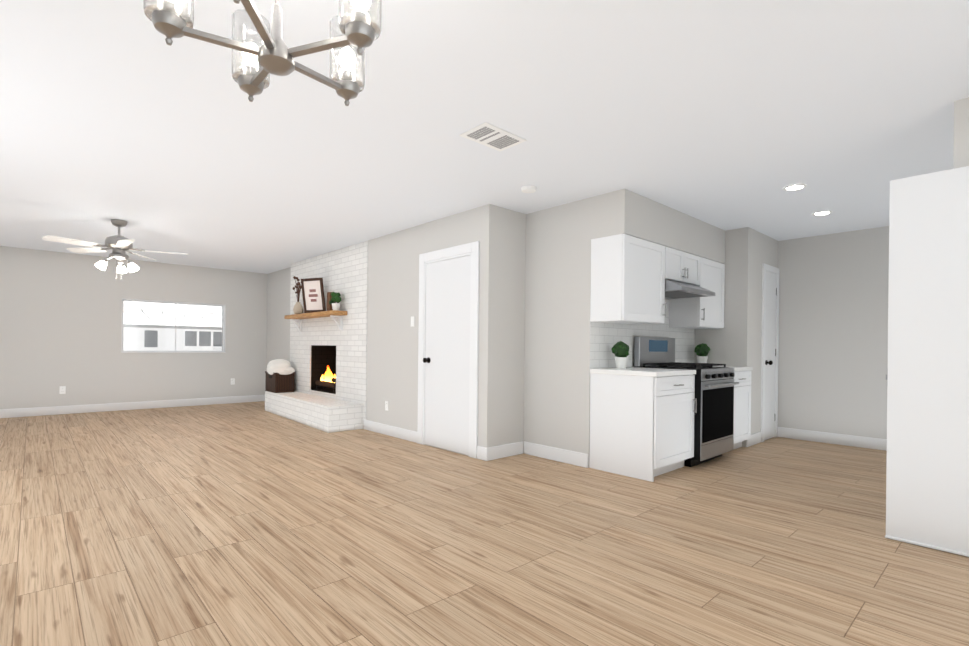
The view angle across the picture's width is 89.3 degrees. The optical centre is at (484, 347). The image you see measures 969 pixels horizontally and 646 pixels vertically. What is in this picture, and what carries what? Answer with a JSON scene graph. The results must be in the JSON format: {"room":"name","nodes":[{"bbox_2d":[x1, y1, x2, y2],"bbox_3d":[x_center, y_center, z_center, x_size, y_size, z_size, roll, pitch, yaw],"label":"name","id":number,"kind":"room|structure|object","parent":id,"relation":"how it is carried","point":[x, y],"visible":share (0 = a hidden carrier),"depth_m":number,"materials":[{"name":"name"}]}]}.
{"room":"kitchen","nodes":[
{"label":"kitchen","id":0,"kind":"room"},
{"bbox_2d":[0,246,267,408],"bbox_3d":[-6.112,-0.215,7.722,5.340,2.440,0.140,0,0,-43],"label":"wall","id":1,"kind":"structure","parent":0,"point":[60,318],"depth_m":7.74,"materials":[{"name":"grey paint"}]},
{"bbox_2d":[59,386,65,393],"bbox_3d":[-6.365,0.638,7.398,0.070,0.115,0.008,0,0,-43],"label":"outlet","id":2,"kind":"object","parent":1,"relation":"attached to","point":[62,389],"visible":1,"depth_m":7.40,"materials":[{"name":"white plastic"}]},
{"bbox_2d":[0,395,263,417],"bbox_3d":[-6.059,0.943,7.676,5.110,0.125,0.019,0,0,-43],"label":"baseboard","id":3,"kind":"structure","parent":1,"relation":"attached to","point":[55,410],"depth_m":7.88,"materials":[{"name":"white paint"}]},
{"bbox_2d":[121,299,225,352],"bbox_3d":[-5.304,-0.353,8.438,1.527,0.870,0.122,0,0,-43],"label":"window","id":4,"kind":"structure","parent":1,"relation":"in","point":[223,316],"depth_m":8.44,"materials":[{"name":"glass"}]},
{"bbox_2d":[267,267,290,364],"bbox_3d":[-3.632,-0.192,8.897,0.100,2.440,1.498,0,0,-43],"label":"wall","id":5,"kind":"structure","parent":0,"point":[278,310],"depth_m":8.97,"materials":[{"name":"grey paint"}]},
{"bbox_2d":[0,401,968,645],"bbox_3d":[-0.817,1.115,4.575,8.873,0.100,11.890,0,0,-43],"label":"floor","id":6,"kind":"structure","parent":0,"point":[245,524],"depth_m":2.66,"materials":[{"name":"brown wood"}]},
{"bbox_2d":[265,241,367,432],"bbox_3d":[-2.385,-0.175,7.360,1.079,2.438,2.668,0,0,-43],"label":"fireplace","id":7,"kind":"object","parent":6,"relation":"on","point":[318,346],"visible":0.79,"depth_m":6.87,"materials":[{"name":"white brick"}]},
{"bbox_2d":[265,359,294,392],"bbox_3d":[-3.338,0.447,7.990,0.390,0.530,0.560,0,0,-43],"label":"basket","id":8,"kind":"object","parent":7,"relation":"on","point":[280,374],"visible":1,"depth_m":7.82,"materials":[{"name":"wicker"}]},
{"bbox_2d":[284,310,346,331],"bbox_3d":[-2.538,-0.382,7.279,0.213,0.258,1.725,0,0,-43],"label":"mantel shelf","id":9,"kind":"object","parent":7,"relation":"attached to","point":[331,313],"visible":1,"depth_m":7.02,"materials":[{"name":"brown wood"}]},
{"bbox_2d":[293,276,302,313],"bbox_3d":[-2.919,-0.820,7.694,0.156,0.607,0.334,0,0,-43],"label":"vase","id":10,"kind":"object","parent":9,"relation":"on","point":[298,308],"visible":0.94,"depth_m":7.66,"materials":[{"name":"beige ceramic"}]},
{"bbox_2d":[301,277,325,312],"bbox_3d":[-2.487,-0.760,7.128,0.400,0.497,0.100,1,0,25],"label":"picture frame","id":11,"kind":"object","parent":9,"relation":"on","point":[313,294],"visible":0.94,"depth_m":7.12,"materials":[{"name":"brown wood"}]},
{"bbox_2d":[327,292,335,310],"bbox_3d":[-2.148,-0.642,6.878,0.090,0.270,0.090,0,0,-43],"label":"decor","id":12,"kind":"object","parent":9,"relation":"on","point":[329,306],"visible":0.31,"depth_m":6.84,"materials":[{"name":"brown wood"}]},
{"bbox_2d":[329,292,340,310],"bbox_3d":[-2.025,-0.641,6.720,0.155,0.270,0.219,0,0,-43],"label":"mantel plant","id":13,"kind":"object","parent":9,"relation":"on","point":[336,297],"visible":0.96,"depth_m":6.69,"materials":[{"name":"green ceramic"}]},
{"bbox_2d":[315,367,335,391],"bbox_3d":[-2.349,0.457,7.423,0.166,0.380,0.672,0,0,-43],"label":"logs","id":14,"kind":"object","parent":7,"relation":"in","point":[328,379],"visible":0.88,"depth_m":7.38,"materials":[{"name":"brown wood"}]},
{"bbox_2d":[364,419,416,442],"bbox_3d":[-1.151,0.996,5.921,0.015,0.125,1.211,0,0,-43],"label":"baseboard","id":15,"kind":"structure","parent":6,"relation":"on","point":[410,435],"depth_m":5.87,"materials":[{"name":"white paint"}]},
{"bbox_2d":[366,204,525,455],"bbox_3d":[0.636,-0.144,6.772,3.753,2.440,2.290,0,0,-43],"label":"wall block","id":16,"kind":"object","parent":6,"relation":"on","point":[498,233],"visible":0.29,"depth_m":4.99,"materials":[{"name":"grey paint"}]},
{"bbox_2d":[411,316,413,326],"bbox_3d":[-0.819,-0.299,5.577,0.008,0.115,0.070,0,0,-43],"label":"light switch","id":17,"kind":"object","parent":16,"relation":"attached to","point":[412,321],"visible":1,"depth_m":5.57,"materials":[{"name":"white plastic"}]},
{"bbox_2d":[417,241,479,458],"bbox_3d":[-0.398,0.016,5.109,0.020,2.105,0.985,0,0,-43],"label":"door frame","id":18,"kind":"structure","parent":16,"relation":"attached to","point":[471,249],"depth_m":4.83,"materials":[{"name":"white paint"}]},
{"bbox_2d":[423,255,470,454],"bbox_3d":[-0.421,0.069,5.088,0.081,1.973,0.745,0,0,-43],"label":"door","id":19,"kind":"structure","parent":18,"relation":"attached to","point":[446,360],"depth_m":5.09,"materials":[{"name":"white paint"}]},
{"bbox_2d":[484,441,522,460],"bbox_3d":[0.200,1.012,4.811,0.495,0.125,0.019,0,0,-43],"label":"baseboard","id":20,"kind":"structure","parent":6,"relation":"on","point":[501,451],"depth_m":4.79,"materials":[{"name":"white paint"}]},
{"bbox_2d":[524,441,587,467],"bbox_3d":[0.663,1.017,4.710,0.019,0.125,0.795,0,0,-43],"label":"baseboard","id":21,"kind":"structure","parent":6,"relation":"on","point":[538,450],"depth_m":4.68,"materials":[{"name":"white paint"}]},
{"bbox_2d":[524,197,685,467],"bbox_3d":[1.871,-0.130,5.813,3.239,2.440,0.795,0,0,-43],"label":"wall block","id":22,"kind":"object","parent":6,"relation":"on","point":[557,334],"visible":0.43,"depth_m":4.69,"materials":[{"name":"grey paint"}]},
{"bbox_2d":[590,234,665,324],"bbox_3d":[1.348,-0.603,4.527,0.720,0.740,0.374,0,0,-43],"label":"upper cabinet","id":23,"kind":"object","parent":22,"relation":"attached to","point":[627,279],"visible":0.98,"depth_m":4.34,"materials":[{"name":"white wood"}]},
{"bbox_2d":[590,300,694,368],"bbox_3d":[1.732,-0.168,5.141,2.121,0.725,0.002,0,0,-43],"label":"tile backsplash","id":24,"kind":"structure","parent":22,"relation":"attached to","point":[605,338],"depth_m":4.86,"materials":[{"name":"white tile"}]},
{"bbox_2d":[665,246,699,285],"bbox_3d":[1.893,-0.813,5.027,0.753,0.310,0.374,0,0,-43],"label":"upper cabinet","id":25,"kind":"object","parent":22,"relation":"attached to","point":[682,267],"visible":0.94,"depth_m":4.89,"materials":[{"name":"white wood"}]},
{"bbox_2d":[665,279,714,298],"bbox_3d":[1.934,-0.595,4.981,0.747,0.122,0.500,0,0,-43],"label":"range hood","id":26,"kind":"object","parent":25,"relation":"attached to","point":[675,290],"visible":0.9,"depth_m":4.81,"materials":[{"name":"silver metal"}]},
{"bbox_2d":[669,257,724,328],"bbox_3d":[2.406,-0.594,5.503,0.646,0.740,0.374,0,0,-43],"label":"upper cabinet","id":27,"kind":"object","parent":22,"relation":"attached to","point":[699,313],"visible":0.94,"depth_m":5.35,"materials":[{"name":"white wood"}]},
{"bbox_2d":[589,367,696,481],"bbox_3d":[1.436,0.641,4.421,0.721,0.894,0.670,0,0,-43],"label":"base cabinet","id":28,"kind":"object","parent":6,"relation":"on","point":[642,423],"visible":1,"depth_m":4.19,"materials":[{"name":"white wood"}]},
{"bbox_2d":[611,341,628,368],"bbox_3d":[1.256,0.063,4.509,0.156,0.257,0.164,0,0,-43],"label":"topiary plant","id":29,"kind":"object","parent":28,"relation":"on","point":[620,350],"visible":1,"depth_m":4.46,"materials":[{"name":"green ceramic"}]},
{"bbox_2d":[634,337,738,466],"bbox_3d":[2.015,0.493,4.883,0.749,1.200,0.738,0,0,-43],"label":"range","id":30,"kind":"object","parent":6,"relation":"on","point":[714,420],"visible":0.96,"depth_m":4.68,"materials":[{"name":"silver metal"}]},
{"bbox_2d":[713,366,752,449],"bbox_3d":[2.494,0.650,5.397,0.647,0.894,0.670,0,0,-43],"label":"base cabinet","id":31,"kind":"object","parent":6,"relation":"on","point":[742,408],"visible":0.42,"depth_m":5.25,"materials":[{"name":"white wood"}]},
{"bbox_2d":[694,343,709,362],"bbox_3d":[2.517,0.074,5.677,0.166,0.255,0.170,0,0,-43],"label":"topiary plant","id":32,"kind":"object","parent":31,"relation":"on","point":[702,350],"visible":1,"depth_m":5.63,"materials":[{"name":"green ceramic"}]},
{"bbox_2d":[0,0,968,273],"bbox_3d":[-0.790,-1.425,4.570,8.873,0.100,11.890,0,0,-43],"label":"ceiling","id":33,"kind":"structure","parent":0,"point":[728,114],"depth_m":2.92,"materials":[{"name":"white paint"}]},
{"bbox_2d":[42,219,187,278],"bbox_3d":[-4.023,-1.085,5.406,1.271,0.648,1.216,0,0,-43],"label":"ceiling fan","id":34,"kind":"object","parent":33,"relation":"hanging from","point":[119,245],"visible":1,"depth_m":5.39,"materials":[{"name":"silver metal"}]},
{"bbox_2d":[143,0,381,105],"bbox_3d":[-0.614,-1.085,1.443,0.623,0.564,0.606,0,0,-43],"label":"chandelier","id":35,"kind":"object","parent":33,"relation":"hanging from","point":[272,53],"visible":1,"depth_m":1.39,"materials":[{"name":"silver metal"}]},
{"bbox_2d":[459,122,526,150],"bbox_3d":[0.058,-1.359,3.176,0.370,0.008,0.250,0,0,-43],"label":"ceiling vent","id":36,"kind":"object","parent":33,"relation":"in","point":[492,136],"visible":1,"depth_m":3.16,"materials":[{"name":"white plastic"}]},
{"bbox_2d":[521,185,535,192],"bbox_3d":[0.377,-1.344,4.173,0.130,0.035,0.130,0,0,-43],"label":"smoke detector","id":37,"kind":"object","parent":33,"relation":"attached to","point":[528,189],"visible":1,"depth_m":4.13,"materials":[{"name":"white plastic"}]},
{"bbox_2d":[783,184,806,190],"bbox_3d":[2.585,-1.334,4.087,0.170,0.008,0.170,0,0,-43],"label":"recessed light","id":38,"kind":"object","parent":33,"relation":"in","point":[794,187],"visible":1,"depth_m":4.08,"materials":[{"name":"white plastic"}]},
{"bbox_2d":[812,211,832,215],"bbox_3d":[3.337,-1.328,4.849,0.170,0.008,0.170,0,0,-43],"label":"recessed light","id":39,"kind":"object","parent":33,"relation":"in","point":[820,213],"visible":1,"depth_m":4.85,"materials":[{"name":"white plastic"}]},
{"bbox_2d":[591,189,724,263],"bbox_3d":[1.858,-1.159,5.016,2.126,0.379,0.340,0,0,-43],"label":"soffit","id":40,"kind":"structure","parent":0,"point":[626,211],"depth_m":4.50,"materials":[{"name":"grey paint"}]},
{"bbox_2d":[694,227,777,446],"bbox_3d":[3.120,-0.117,6.027,1.113,2.440,0.585,0,0,-43],"label":"wall","id":41,"kind":"structure","parent":0,"point":[737,338],"depth_m":5.57,"materials":[{"name":"grey paint"}]},
{"bbox_2d":[746,432,761,446],"bbox_3d":[3.068,1.040,5.583,0.448,0.125,0.015,0,0,-43],"label":"baseboard","id":42,"kind":"structure","parent":41,"relation":"attached to","point":[755,438],"depth_m":5.57,"materials":[{"name":"white paint"}]},
{"bbox_2d":[760,263,779,441],"bbox_3d":[3.447,0.061,5.917,0.546,2.090,0.020,0,0,-43],"label":"door frame","id":43,"kind":"structure","parent":41,"relation":"attached to","point":[769,268],"depth_m":5.76,"materials":[{"name":"white paint"}]},
{"bbox_2d":[764,271,776,439],"bbox_3d":[3.466,0.092,5.895,0.400,2.005,0.079,0,0,-43],"label":"kitchen door","id":44,"kind":"structure","parent":41,"relation":"in","point":[770,357],"depth_m":5.92,"materials":[{"name":"white paint"}]},
{"bbox_2d":[778,226,888,438],"bbox_3d":[5.034,-0.095,4.700,0.100,2.440,3.960,0,0,-43],"label":"wall","id":45,"kind":"structure","parent":0,"point":[833,331],"depth_m":5.68,"materials":[{"name":"grey paint"}]},
{"bbox_2d":[778,427,886,450],"bbox_3d":[4.984,1.062,4.658,0.015,0.125,3.945,0,0,-43],"label":"baseboard","id":46,"kind":"structure","parent":45,"relation":"attached to","point":[808,435],"depth_m":5.67,"materials":[{"name":"white paint"}]},
{"bbox_2d":[953,97,968,168],"bbox_3d":[3.318,-0.108,1.904,0.124,2.440,2.177,0,0,-43],"label":"wall","id":47,"kind":"structure","parent":0,"point":[961,134],"depth_m":2.64,"materials":[{"name":"grey paint"}]},
{"bbox_2d":[885,166,968,556],"bbox_3d":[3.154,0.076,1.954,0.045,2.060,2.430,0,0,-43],"label":"open door","id":48,"kind":"structure","parent":47,"relation":"in","point":[927,474],"depth_m":2.70,"materials":[{"name":"white paint"}]},
{"label":"outside","id":49,"kind":"structure","parent":0,"visible":0},
{"bbox_2d":[123,301,221,350],"bbox_3d":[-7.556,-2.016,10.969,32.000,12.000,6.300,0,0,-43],"label":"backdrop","id":50,"kind":"structure","parent":49,"point":[183,326],"depth_m":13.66,"materials":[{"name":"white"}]}
]}

